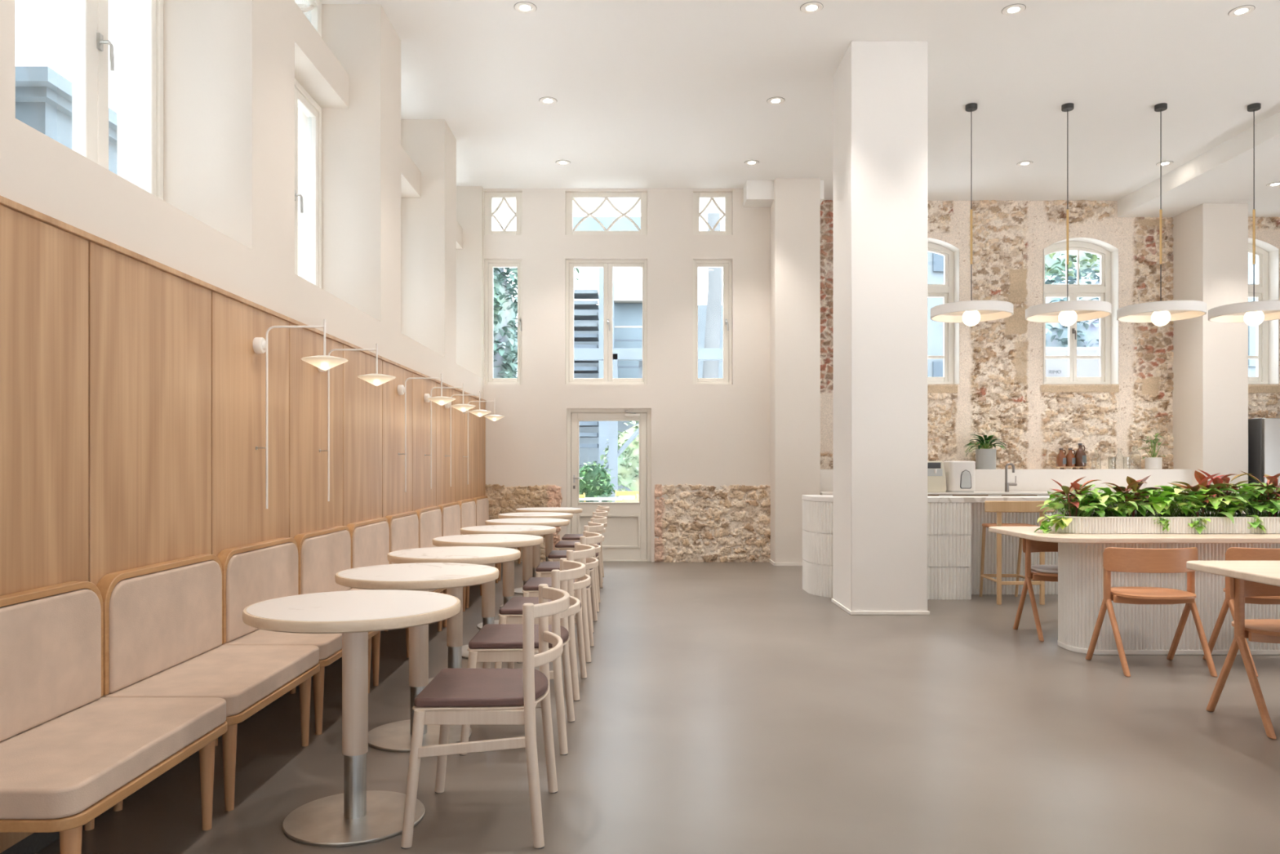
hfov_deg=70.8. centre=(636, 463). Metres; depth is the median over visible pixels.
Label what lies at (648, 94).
ceiling
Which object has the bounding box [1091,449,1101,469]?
glass bottle
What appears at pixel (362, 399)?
wall panel
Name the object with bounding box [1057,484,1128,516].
pothos plant
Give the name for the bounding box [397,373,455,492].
wall lamp
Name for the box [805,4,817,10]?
diffuser
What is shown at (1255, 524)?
pothos plant
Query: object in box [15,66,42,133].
apartment building
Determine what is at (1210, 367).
column
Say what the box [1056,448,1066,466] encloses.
jug
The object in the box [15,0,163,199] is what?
window
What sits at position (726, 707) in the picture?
floor
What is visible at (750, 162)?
recessed light
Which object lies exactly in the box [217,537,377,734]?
bench
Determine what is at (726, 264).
window
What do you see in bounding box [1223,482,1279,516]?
pothos plant
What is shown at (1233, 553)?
chair
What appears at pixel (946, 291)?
window
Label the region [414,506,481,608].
bench
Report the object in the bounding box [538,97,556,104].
recessed light
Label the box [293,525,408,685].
bench
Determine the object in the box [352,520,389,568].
backrest cushion
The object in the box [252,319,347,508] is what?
wall lamp
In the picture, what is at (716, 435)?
wall
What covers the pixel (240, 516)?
wall panel
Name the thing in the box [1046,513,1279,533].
planter box
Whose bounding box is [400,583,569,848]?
dining chair
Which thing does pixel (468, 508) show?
backrest cushion
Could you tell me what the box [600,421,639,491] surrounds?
leafy shrub
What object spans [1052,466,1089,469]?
stand
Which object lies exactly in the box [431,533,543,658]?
round table
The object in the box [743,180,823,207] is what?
beam
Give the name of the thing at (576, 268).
leafy tree
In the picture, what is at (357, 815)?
round table
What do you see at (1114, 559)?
chair
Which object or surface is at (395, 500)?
wall panel
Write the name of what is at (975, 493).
countertop
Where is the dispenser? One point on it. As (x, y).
(960, 476)
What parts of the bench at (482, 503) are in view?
backrest frame, leg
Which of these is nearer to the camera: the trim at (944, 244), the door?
the door
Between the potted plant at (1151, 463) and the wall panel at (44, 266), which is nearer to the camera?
the wall panel at (44, 266)
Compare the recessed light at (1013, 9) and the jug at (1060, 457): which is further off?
the jug at (1060, 457)
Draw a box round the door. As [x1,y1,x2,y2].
[567,408,651,561]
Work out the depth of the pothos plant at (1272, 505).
6.24 m
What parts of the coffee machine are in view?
drip panel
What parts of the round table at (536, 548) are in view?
plate, post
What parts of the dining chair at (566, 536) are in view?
leg, leg, rail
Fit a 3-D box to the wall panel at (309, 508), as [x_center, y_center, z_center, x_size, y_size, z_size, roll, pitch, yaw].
[-1.925,0.195,5.405,0.030,1.950,0.895,0,0,0]
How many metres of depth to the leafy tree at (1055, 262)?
22.27 m
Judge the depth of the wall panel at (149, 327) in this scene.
3.49 m
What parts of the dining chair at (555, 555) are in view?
leg, leg, rail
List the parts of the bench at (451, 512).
backrest frame, leg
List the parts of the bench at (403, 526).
backrest frame, leg, leg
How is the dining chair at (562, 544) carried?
on the floor
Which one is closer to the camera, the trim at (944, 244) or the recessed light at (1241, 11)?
the recessed light at (1241, 11)
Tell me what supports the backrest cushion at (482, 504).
on the bench at (482, 503)
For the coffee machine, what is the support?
on the countertop at (975, 493)
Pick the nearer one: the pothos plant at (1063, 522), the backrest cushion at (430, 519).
the pothos plant at (1063, 522)
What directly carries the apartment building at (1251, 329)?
on the ground
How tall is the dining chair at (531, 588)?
0.786 m
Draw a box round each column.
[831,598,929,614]
[833,40,927,610]
[1172,203,1248,513]
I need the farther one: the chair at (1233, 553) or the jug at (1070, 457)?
the jug at (1070, 457)
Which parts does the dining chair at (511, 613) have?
leg, leg, seat rail, leg, leg, rail, rail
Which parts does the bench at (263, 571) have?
backrest frame, leg, leg, seat frame, leg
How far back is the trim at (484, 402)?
11.30 m
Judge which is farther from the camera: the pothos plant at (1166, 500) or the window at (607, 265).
the window at (607, 265)
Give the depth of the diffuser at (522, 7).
6.87 m
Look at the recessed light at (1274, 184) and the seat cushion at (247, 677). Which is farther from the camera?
the recessed light at (1274, 184)
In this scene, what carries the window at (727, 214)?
in the wall at (716, 435)
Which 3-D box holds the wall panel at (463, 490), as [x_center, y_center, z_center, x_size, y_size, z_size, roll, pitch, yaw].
[-1.925,0.195,9.931,0.030,1.950,0.895,0,0,0]
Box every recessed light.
[513,1,537,13]
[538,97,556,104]
[555,160,570,165]
[744,160,759,165]
[766,97,785,104]
[800,1,822,13]
[1001,3,1026,15]
[1017,160,1033,166]
[1155,160,1173,166]
[1227,4,1255,17]
[1266,182,1279,186]
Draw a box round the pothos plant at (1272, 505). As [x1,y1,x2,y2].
[1243,482,1279,516]
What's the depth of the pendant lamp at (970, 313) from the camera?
8.69 m
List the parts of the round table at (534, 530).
plate, post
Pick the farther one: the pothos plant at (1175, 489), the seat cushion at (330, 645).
the pothos plant at (1175, 489)
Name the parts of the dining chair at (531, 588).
leg, seat rail, leg, leg, rail, rail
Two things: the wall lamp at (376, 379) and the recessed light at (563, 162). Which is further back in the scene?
the recessed light at (563, 162)
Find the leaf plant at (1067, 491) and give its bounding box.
[1051,476,1097,516]
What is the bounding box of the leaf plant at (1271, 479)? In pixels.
[1241,471,1279,516]
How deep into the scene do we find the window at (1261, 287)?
12.09 m
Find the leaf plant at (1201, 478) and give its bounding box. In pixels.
[1167,470,1234,516]
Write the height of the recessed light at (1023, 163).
0.008 m
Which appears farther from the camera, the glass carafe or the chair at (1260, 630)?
the glass carafe
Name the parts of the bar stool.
leg, leg, seat, leg, backrest, leg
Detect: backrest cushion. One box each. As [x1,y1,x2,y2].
[0,589,101,742]
[109,560,222,693]
[226,542,297,642]
[300,529,351,594]
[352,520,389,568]
[390,514,418,564]
[419,508,441,547]
[442,504,460,536]
[460,501,475,534]
[475,497,488,525]
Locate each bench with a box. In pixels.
[0,581,227,853]
[96,554,319,811]
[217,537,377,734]
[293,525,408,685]
[346,517,445,631]
[385,511,466,626]
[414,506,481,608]
[438,502,498,582]
[457,498,501,581]
[472,495,520,563]
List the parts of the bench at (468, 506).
backrest frame, leg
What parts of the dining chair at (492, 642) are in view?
leg, leg, seat rail, leg, leg, rail, rail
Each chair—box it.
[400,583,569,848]
[459,558,585,755]
[494,542,595,701]
[516,530,602,662]
[535,521,604,632]
[547,515,607,612]
[554,509,608,591]
[561,505,609,582]
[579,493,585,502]
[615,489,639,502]
[635,492,639,502]
[1013,537,1057,641]
[1085,546,1217,676]
[1202,546,1279,676]
[1205,577,1279,739]
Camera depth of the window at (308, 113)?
6.64 m
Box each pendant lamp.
[930,102,1013,325]
[1025,102,1111,325]
[1116,102,1206,325]
[1208,102,1279,325]
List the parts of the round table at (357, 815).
plate, post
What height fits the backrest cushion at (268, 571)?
0.388 m
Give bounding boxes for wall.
[0,0,483,399]
[483,188,770,562]
[485,484,562,562]
[820,200,1279,469]
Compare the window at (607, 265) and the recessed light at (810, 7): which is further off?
the window at (607, 265)
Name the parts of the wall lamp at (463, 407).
bent arm, lamp shade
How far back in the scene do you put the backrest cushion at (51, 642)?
2.82 m
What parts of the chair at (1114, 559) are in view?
leg, post, leg, backrest, seat rail, seat, leg, post, leg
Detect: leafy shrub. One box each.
[579,461,616,502]
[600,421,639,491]
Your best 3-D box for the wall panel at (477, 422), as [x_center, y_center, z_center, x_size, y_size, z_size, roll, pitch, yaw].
[-1.925,0.195,10.835,0.030,1.950,0.895,0,0,0]
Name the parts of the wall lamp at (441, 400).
bent arm, stem, lamp shade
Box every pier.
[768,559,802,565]
[770,177,820,562]
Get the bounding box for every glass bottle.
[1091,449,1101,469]
[1115,448,1124,469]
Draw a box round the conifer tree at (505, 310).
[493,267,517,377]
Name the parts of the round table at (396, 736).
post, plate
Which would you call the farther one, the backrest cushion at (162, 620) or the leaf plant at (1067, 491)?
the leaf plant at (1067, 491)
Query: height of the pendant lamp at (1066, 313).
2.144 m
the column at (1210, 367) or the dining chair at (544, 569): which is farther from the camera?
the column at (1210, 367)
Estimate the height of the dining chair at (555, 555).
0.786 m
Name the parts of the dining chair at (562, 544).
seat rail, leg, leg, rail, rail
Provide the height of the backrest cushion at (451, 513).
0.388 m
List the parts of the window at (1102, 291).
sash, fanlight sash, handle, sash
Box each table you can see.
[242,589,460,846]
[334,562,498,751]
[386,546,520,683]
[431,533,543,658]
[460,524,555,629]
[484,517,569,608]
[497,511,573,594]
[515,506,582,561]
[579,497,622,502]
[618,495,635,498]
[988,526,1279,654]
[1186,560,1279,586]
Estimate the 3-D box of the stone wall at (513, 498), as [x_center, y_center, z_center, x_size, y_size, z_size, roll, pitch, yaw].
[-1.415,0.730,11.382,1.040,1.020,0.056,0,0,0]
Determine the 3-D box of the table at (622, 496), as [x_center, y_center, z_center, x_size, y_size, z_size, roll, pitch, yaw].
[0.050,0.887,14.200,0.660,0.745,0.600,0,0,0]
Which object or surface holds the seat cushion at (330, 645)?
on the bench at (263, 571)
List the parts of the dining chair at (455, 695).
leg, leg, seat rail, leg, leg, rail, rail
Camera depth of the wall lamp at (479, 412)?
8.98 m
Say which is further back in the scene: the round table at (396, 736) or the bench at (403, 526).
the bench at (403, 526)
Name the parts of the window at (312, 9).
glass pane, frame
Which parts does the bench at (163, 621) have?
leg, backrest frame, leg, seat frame, leg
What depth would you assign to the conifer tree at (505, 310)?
15.20 m
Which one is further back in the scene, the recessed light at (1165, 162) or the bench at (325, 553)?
the recessed light at (1165, 162)
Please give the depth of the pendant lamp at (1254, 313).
8.72 m
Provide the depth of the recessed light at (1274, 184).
10.51 m
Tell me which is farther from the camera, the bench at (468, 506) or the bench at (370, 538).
the bench at (468, 506)
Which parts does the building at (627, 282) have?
post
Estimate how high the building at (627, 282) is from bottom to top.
6.900 m
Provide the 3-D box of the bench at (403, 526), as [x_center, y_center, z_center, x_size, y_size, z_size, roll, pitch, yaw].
[-1.657,0.818,7.215,0.506,0.845,0.896,0,0,0]
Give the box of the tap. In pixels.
[1004,462,1017,492]
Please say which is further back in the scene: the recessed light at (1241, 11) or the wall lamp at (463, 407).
the wall lamp at (463, 407)
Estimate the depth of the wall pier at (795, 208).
10.98 m
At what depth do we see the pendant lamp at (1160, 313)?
8.71 m
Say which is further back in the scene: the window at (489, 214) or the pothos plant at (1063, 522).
the window at (489, 214)
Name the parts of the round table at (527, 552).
post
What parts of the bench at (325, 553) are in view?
backrest frame, leg, leg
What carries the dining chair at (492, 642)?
on the floor
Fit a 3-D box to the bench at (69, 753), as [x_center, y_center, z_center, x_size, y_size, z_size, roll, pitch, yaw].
[-1.657,0.818,2.691,0.506,0.845,0.896,0,0,0]
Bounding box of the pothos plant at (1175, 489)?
[1148,484,1223,533]
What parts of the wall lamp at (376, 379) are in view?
bent arm, stem, lamp shade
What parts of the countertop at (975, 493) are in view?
cabinet door, cabinet door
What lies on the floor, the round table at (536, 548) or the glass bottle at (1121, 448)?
the round table at (536, 548)
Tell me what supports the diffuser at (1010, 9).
attached to the recessed light at (1013, 9)
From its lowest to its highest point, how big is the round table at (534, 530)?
0.751 m
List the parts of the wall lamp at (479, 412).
bent arm, lamp shade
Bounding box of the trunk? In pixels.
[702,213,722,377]
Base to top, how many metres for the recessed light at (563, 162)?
0.008 m
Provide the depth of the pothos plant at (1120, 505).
6.17 m
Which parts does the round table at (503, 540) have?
plate, post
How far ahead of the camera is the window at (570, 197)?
11.46 m
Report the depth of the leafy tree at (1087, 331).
18.39 m
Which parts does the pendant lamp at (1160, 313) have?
cord, bulb, lamp shade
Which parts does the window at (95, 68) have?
glass pane, sash, handle, sash, glass pane, frame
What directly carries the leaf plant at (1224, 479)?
in the planter box
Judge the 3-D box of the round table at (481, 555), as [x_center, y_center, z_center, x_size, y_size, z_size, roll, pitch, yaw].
[-1.010,0.864,5.000,0.725,0.751,0.725,0,0,31]
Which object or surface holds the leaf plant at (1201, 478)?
in the planter box
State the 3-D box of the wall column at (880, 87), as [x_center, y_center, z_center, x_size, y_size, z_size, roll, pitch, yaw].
[2.083,-1.123,7.755,0.631,4.725,0.690,0,0,0]
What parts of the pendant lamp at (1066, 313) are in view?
cord, bulb, lamp shade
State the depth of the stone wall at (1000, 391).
11.91 m
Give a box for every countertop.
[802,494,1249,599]
[820,491,1188,495]
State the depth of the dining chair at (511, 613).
4.77 m
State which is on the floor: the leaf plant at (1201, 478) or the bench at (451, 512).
the bench at (451, 512)
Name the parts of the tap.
spout, lever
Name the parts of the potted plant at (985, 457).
pot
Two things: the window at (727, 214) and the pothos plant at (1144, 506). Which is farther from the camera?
the window at (727, 214)
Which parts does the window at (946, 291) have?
sash, fanlight sash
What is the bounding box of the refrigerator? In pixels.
[1248,417,1279,513]
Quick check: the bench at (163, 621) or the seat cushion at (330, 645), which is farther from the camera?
the seat cushion at (330, 645)
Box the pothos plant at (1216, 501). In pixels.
[1178,488,1255,523]
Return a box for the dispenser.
[942,461,975,492]
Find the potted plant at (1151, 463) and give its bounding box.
[1136,432,1168,469]
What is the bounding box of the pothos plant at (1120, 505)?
[1105,484,1178,530]
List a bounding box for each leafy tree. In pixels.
[510,267,582,288]
[1044,250,1099,283]
[1044,266,1099,346]
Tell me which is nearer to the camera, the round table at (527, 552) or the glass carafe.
the round table at (527, 552)
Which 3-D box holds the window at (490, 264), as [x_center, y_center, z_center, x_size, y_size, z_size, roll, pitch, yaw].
[-1.692,-1.804,11.482,0.481,1.591,0.137,0,0,0]
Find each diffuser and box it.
[520,4,530,10]
[543,99,552,102]
[771,99,780,102]
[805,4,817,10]
[1008,7,1019,12]
[1235,8,1248,13]
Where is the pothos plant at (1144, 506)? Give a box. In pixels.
[1086,487,1159,516]
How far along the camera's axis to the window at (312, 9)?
6.74 m
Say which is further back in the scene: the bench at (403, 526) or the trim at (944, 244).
the trim at (944, 244)
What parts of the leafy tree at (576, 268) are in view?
crown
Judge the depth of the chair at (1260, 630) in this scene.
4.28 m
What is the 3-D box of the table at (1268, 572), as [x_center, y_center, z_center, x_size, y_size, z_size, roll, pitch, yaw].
[4.420,0.855,3.840,3.560,0.771,1.080,0,0,0]
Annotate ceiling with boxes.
[319,0,1279,217]
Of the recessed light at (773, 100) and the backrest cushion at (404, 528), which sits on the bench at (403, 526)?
the backrest cushion at (404, 528)
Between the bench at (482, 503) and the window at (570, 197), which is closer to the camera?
the bench at (482, 503)
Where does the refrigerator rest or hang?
on the floor
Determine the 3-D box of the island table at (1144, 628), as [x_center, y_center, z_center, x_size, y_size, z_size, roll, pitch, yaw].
[4.760,0.855,6.245,4.280,0.771,1.070,0,0,0]
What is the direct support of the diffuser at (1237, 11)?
attached to the recessed light at (1241, 11)
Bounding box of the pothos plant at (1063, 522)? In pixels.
[1034,489,1106,533]
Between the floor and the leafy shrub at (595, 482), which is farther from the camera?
the leafy shrub at (595, 482)
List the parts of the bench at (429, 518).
backrest frame, leg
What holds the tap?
on the countertop at (975, 493)
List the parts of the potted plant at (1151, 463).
pot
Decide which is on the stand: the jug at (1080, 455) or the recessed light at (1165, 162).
the jug at (1080, 455)
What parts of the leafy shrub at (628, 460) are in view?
crown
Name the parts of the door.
handle, moulding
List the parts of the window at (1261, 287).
sash, fanlight sash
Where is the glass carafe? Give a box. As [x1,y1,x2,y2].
[1129,444,1141,469]
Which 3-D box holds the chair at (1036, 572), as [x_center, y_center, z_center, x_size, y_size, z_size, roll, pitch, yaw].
[3.090,0.872,6.520,0.576,0.737,0.481,0,0,0]
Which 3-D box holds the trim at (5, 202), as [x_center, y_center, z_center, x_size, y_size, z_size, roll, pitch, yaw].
[-1.919,-0.791,4.551,0.042,0.022,13.677,0,0,0]
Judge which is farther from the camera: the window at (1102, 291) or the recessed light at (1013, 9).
the window at (1102, 291)
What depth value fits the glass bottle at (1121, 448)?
11.61 m
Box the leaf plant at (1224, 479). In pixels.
[1196,468,1253,516]
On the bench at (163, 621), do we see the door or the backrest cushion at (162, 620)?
the backrest cushion at (162, 620)
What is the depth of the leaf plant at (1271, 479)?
6.22 m
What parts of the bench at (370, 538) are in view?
backrest frame, seat frame, leg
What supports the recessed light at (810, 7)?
in the ceiling
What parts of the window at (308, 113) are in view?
handle, glass pane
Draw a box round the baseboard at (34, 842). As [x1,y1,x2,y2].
[0,831,59,853]
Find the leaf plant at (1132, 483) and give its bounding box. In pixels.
[1103,475,1161,516]
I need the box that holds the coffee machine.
[927,461,946,492]
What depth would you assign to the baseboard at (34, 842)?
2.86 m
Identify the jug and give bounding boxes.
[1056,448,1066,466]
[1066,448,1075,466]
[1074,443,1086,466]
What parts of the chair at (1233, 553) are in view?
leg, post, leg, seat, backrest, seat rail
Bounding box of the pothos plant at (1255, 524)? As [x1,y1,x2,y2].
[1193,483,1270,533]
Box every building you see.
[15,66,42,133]
[573,216,723,499]
[927,251,943,377]
[1248,253,1279,408]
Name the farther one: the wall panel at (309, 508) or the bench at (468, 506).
the bench at (468, 506)
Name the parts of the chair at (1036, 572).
leg, post, leg, backrest, seat rail, seat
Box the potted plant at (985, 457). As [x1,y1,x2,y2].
[964,434,1007,469]
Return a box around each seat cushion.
[0,697,226,818]
[102,644,319,716]
[222,628,342,660]
[350,587,435,591]
[1031,564,1057,573]
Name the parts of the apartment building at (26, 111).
cornice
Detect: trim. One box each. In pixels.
[0,195,486,402]
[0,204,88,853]
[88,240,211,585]
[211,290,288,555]
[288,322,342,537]
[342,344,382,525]
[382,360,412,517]
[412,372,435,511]
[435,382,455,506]
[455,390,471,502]
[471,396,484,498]
[484,401,485,495]
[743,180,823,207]
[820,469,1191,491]
[927,237,959,384]
[1046,237,1118,383]
[1248,237,1279,383]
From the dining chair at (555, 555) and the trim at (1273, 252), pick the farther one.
the trim at (1273, 252)
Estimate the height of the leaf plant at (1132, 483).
0.296 m
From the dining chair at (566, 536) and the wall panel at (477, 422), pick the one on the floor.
the dining chair at (566, 536)
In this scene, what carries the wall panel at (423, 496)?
attached to the wall at (402, 243)
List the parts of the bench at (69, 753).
backrest frame, leg, leg, seat frame, leg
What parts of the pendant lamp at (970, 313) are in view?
cord, bulb, lamp shade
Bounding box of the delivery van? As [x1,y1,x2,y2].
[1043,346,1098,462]
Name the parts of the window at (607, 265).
sash, handle, sash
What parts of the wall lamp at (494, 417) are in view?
bent arm, lamp shade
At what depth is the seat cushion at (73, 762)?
2.60 m
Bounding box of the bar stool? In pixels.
[979,500,1055,604]
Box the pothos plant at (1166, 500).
[1132,487,1207,516]
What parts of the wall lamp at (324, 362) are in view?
bent arm, stem, lamp shade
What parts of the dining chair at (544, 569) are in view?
leg, seat rail, leg, leg, rail, rail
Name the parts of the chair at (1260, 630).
leg, post, backrest, seat, leg, seat rail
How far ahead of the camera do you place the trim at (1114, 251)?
11.99 m
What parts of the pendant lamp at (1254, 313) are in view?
lamp shade, cord, bulb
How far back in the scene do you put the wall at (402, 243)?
4.98 m
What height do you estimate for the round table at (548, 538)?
0.751 m
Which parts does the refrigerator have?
door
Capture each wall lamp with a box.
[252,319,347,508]
[317,343,395,501]
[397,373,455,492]
[423,383,475,488]
[444,391,490,486]
[462,398,504,484]
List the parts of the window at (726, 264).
handle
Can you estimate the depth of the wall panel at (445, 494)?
8.95 m
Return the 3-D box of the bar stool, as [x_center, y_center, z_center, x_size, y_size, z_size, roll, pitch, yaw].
[3.385,0.784,8.161,0.621,0.917,0.544,0,0,0]
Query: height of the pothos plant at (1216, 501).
0.236 m
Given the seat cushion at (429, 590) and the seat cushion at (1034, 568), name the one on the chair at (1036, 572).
the seat cushion at (1034, 568)
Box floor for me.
[35,561,1279,853]
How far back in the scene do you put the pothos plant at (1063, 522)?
6.15 m
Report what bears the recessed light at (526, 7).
in the ceiling
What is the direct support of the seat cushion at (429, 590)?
on the bench at (370, 538)
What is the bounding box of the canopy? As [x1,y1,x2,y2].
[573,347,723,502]
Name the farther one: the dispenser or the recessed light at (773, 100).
the dispenser
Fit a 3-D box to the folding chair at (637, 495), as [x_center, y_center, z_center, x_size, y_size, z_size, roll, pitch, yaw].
[0.221,0.851,13.899,0.419,0.832,0.421,0,0,21]
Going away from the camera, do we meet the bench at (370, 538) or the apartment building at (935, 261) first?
the bench at (370, 538)
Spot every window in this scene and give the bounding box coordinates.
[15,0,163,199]
[294,0,321,36]
[294,78,321,288]
[484,192,521,235]
[484,259,521,384]
[565,192,647,235]
[565,259,647,384]
[693,192,732,235]
[693,259,732,384]
[927,241,954,383]
[1043,240,1111,383]
[1248,243,1268,383]

